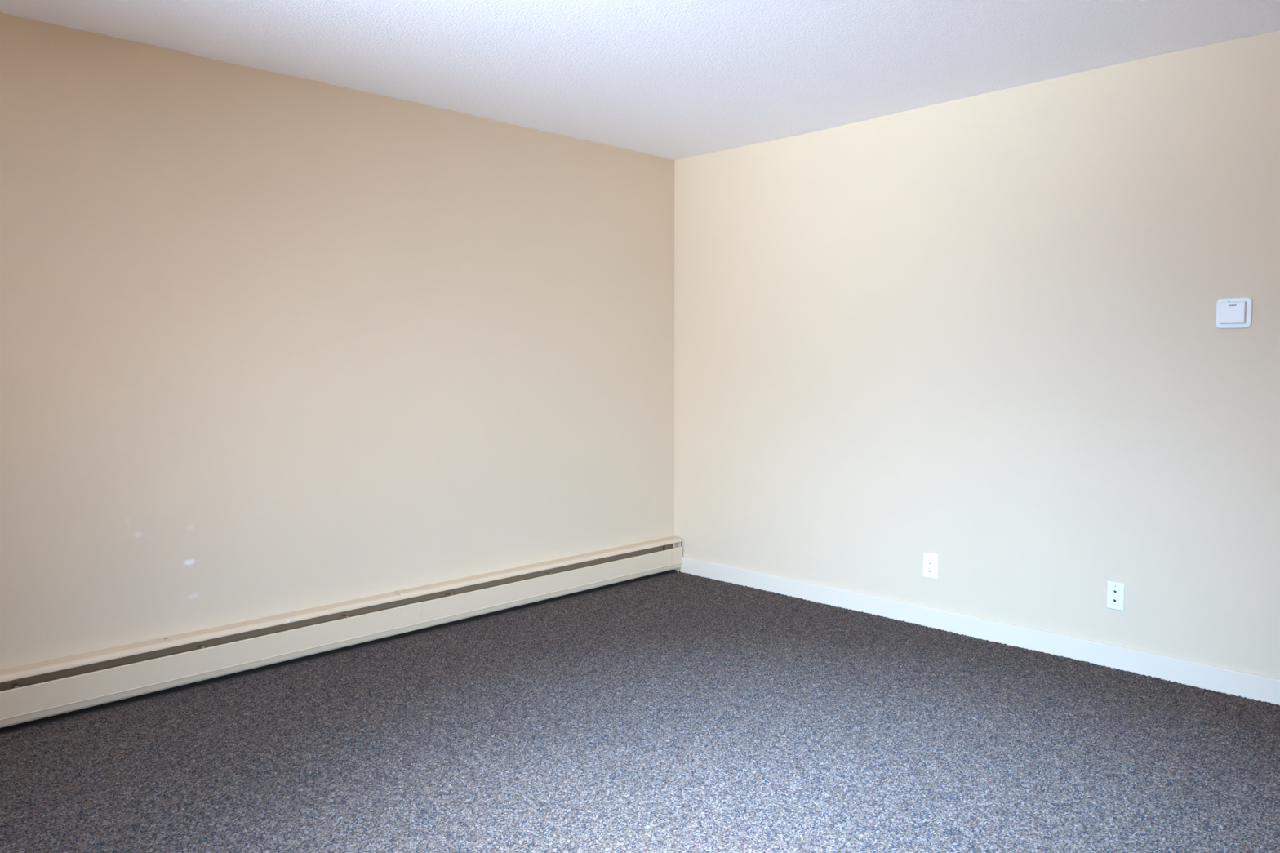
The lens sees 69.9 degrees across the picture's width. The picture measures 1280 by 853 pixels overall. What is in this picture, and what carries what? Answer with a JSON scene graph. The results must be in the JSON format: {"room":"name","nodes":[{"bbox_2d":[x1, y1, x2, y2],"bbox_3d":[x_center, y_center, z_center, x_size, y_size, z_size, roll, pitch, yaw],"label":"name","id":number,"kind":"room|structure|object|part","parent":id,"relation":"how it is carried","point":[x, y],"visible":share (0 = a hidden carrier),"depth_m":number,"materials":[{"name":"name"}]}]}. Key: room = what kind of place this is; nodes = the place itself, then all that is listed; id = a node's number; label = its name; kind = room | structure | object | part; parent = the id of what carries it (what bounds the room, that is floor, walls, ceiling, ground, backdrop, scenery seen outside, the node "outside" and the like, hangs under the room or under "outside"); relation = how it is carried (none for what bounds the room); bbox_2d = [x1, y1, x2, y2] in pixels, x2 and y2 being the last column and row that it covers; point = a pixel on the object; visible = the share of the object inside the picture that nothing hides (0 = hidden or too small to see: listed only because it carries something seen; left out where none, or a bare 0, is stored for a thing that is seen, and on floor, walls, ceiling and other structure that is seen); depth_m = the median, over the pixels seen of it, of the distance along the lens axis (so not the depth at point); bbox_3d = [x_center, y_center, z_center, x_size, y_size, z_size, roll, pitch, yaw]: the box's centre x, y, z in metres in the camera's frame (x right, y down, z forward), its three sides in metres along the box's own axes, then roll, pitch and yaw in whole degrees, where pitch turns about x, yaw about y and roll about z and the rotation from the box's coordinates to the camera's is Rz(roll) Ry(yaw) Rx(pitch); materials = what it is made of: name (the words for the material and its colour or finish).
{"room":"empty living room","nodes":[
{"label":"empty living room","id":0,"kind":"room"},
{"bbox_2d":[0,12,674,728],"bbox_3d":[-1.939,-0.204,3.442,5.900,2.700,0.120,-4,6,-44],"label":"wall","id":1,"kind":"structure","parent":0,"point":[271,344],"depth_m":3.81,"materials":[{"name":"beige paint"}]},
{"bbox_2d":[0,536,682,735],"bbox_3d":[-1.404,0.890,3.909,4.600,0.214,0.076,-4,6,-44],"label":"baseboard heater","id":2,"kind":"object","parent":1,"relation":"attached to","point":[30,691],"visible":1,"depth_m":3.84,"materials":[{"name":"beige metal"}]},
{"bbox_3d":[-2.047,0.952,3.241,2.742,0.121,0.017,-4,6,-44],"label":"panel","id":3,"kind":"part","parent":2,"relation":"part of","materials":[{"name":"beige metal"}]},
{"bbox_3d":[-0.428,0.831,4.830,1.794,0.121,0.017,-4,6,-44],"label":"panel","id":4,"kind":"part","parent":2,"relation":"part of","materials":[{"name":"beige metal"}]},
{"bbox_2d":[0,571,1279,852],"bbox_3d":[0.001,1.224,1.574,6.140,0.114,5.640,-4,6,-44],"label":"floor","id":5,"kind":"structure","parent":0,"point":[679,712],"depth_m":2.98,"materials":[{"name":"carpet"}]},
{"bbox_2d":[0,0,1279,159],"bbox_3d":[-0.006,-1.327,1.387,5.940,0.130,5.440,-4,6,-44],"label":"ceiling","id":6,"kind":"structure","parent":0,"point":[670,79],"depth_m":3.42,"materials":[{"name":"white paint"}]},
{"bbox_2d":[674,30,1279,679],"bbox_3d":[2.101,-0.228,3.628,0.120,2.700,5.520,-4,6,-44],"label":"wall","id":7,"kind":"structure","parent":0,"point":[980,333],"depth_m":4.01,"materials":[{"name":"beige paint"}]},
{"bbox_2d":[923,552,937,579],"bbox_3d":[1.377,0.661,4.342,0.007,0.117,0.074,-4,6,-44],"label":"power outlet","id":8,"kind":"object","parent":7,"relation":"attached to","point":[930,560],"visible":1,"depth_m":4.34,"materials":[{"name":"white plastic"}]},
{"bbox_2d":[926,566,933,573],"bbox_3d":[1.375,0.681,4.342,0.003,0.028,0.034,-4,6,-44],"label":"socket","id":9,"kind":"object","parent":8,"relation":"attached to","point":[929,569],"depth_m":4.34,"materials":[{"name":"white plastic"}]},
{"bbox_2d":[926,558,933,564],"bbox_3d":[1.375,0.642,4.339,0.003,0.028,0.034,-4,6,-44],"label":"socket","id":10,"kind":"object","parent":8,"relation":"attached to","point":[929,561],"depth_m":4.34,"materials":[{"name":"white plastic"}]},
{"bbox_2d":[681,555,1279,705],"bbox_3d":[2.120,0.963,3.604,0.012,0.100,5.340,-4,6,-44],"label":"baseboard","id":11,"kind":"structure","parent":7,"relation":"attached to","point":[1262,688],"depth_m":4.05,"materials":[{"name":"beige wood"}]},
{"bbox_2d":[1106,581,1124,611],"bbox_3d":[1.952,0.697,3.758,0.008,0.112,0.068,-4,6,-44],"label":"jack plate","id":12,"kind":"object","parent":7,"relation":"attached to","point":[1115,597],"visible":1,"depth_m":3.75,"materials":[{"name":"white plastic"}]},
{"bbox_2d":[1215,297,1253,328],"bbox_3d":[2.205,-0.422,3.402,0.027,0.114,0.116,-4,6,-44],"label":"thermostat","id":13,"kind":"object","parent":7,"relation":"attached to","point":[1231,313],"visible":1,"depth_m":3.39,"materials":[{"name":"white plastic"}]}
]}

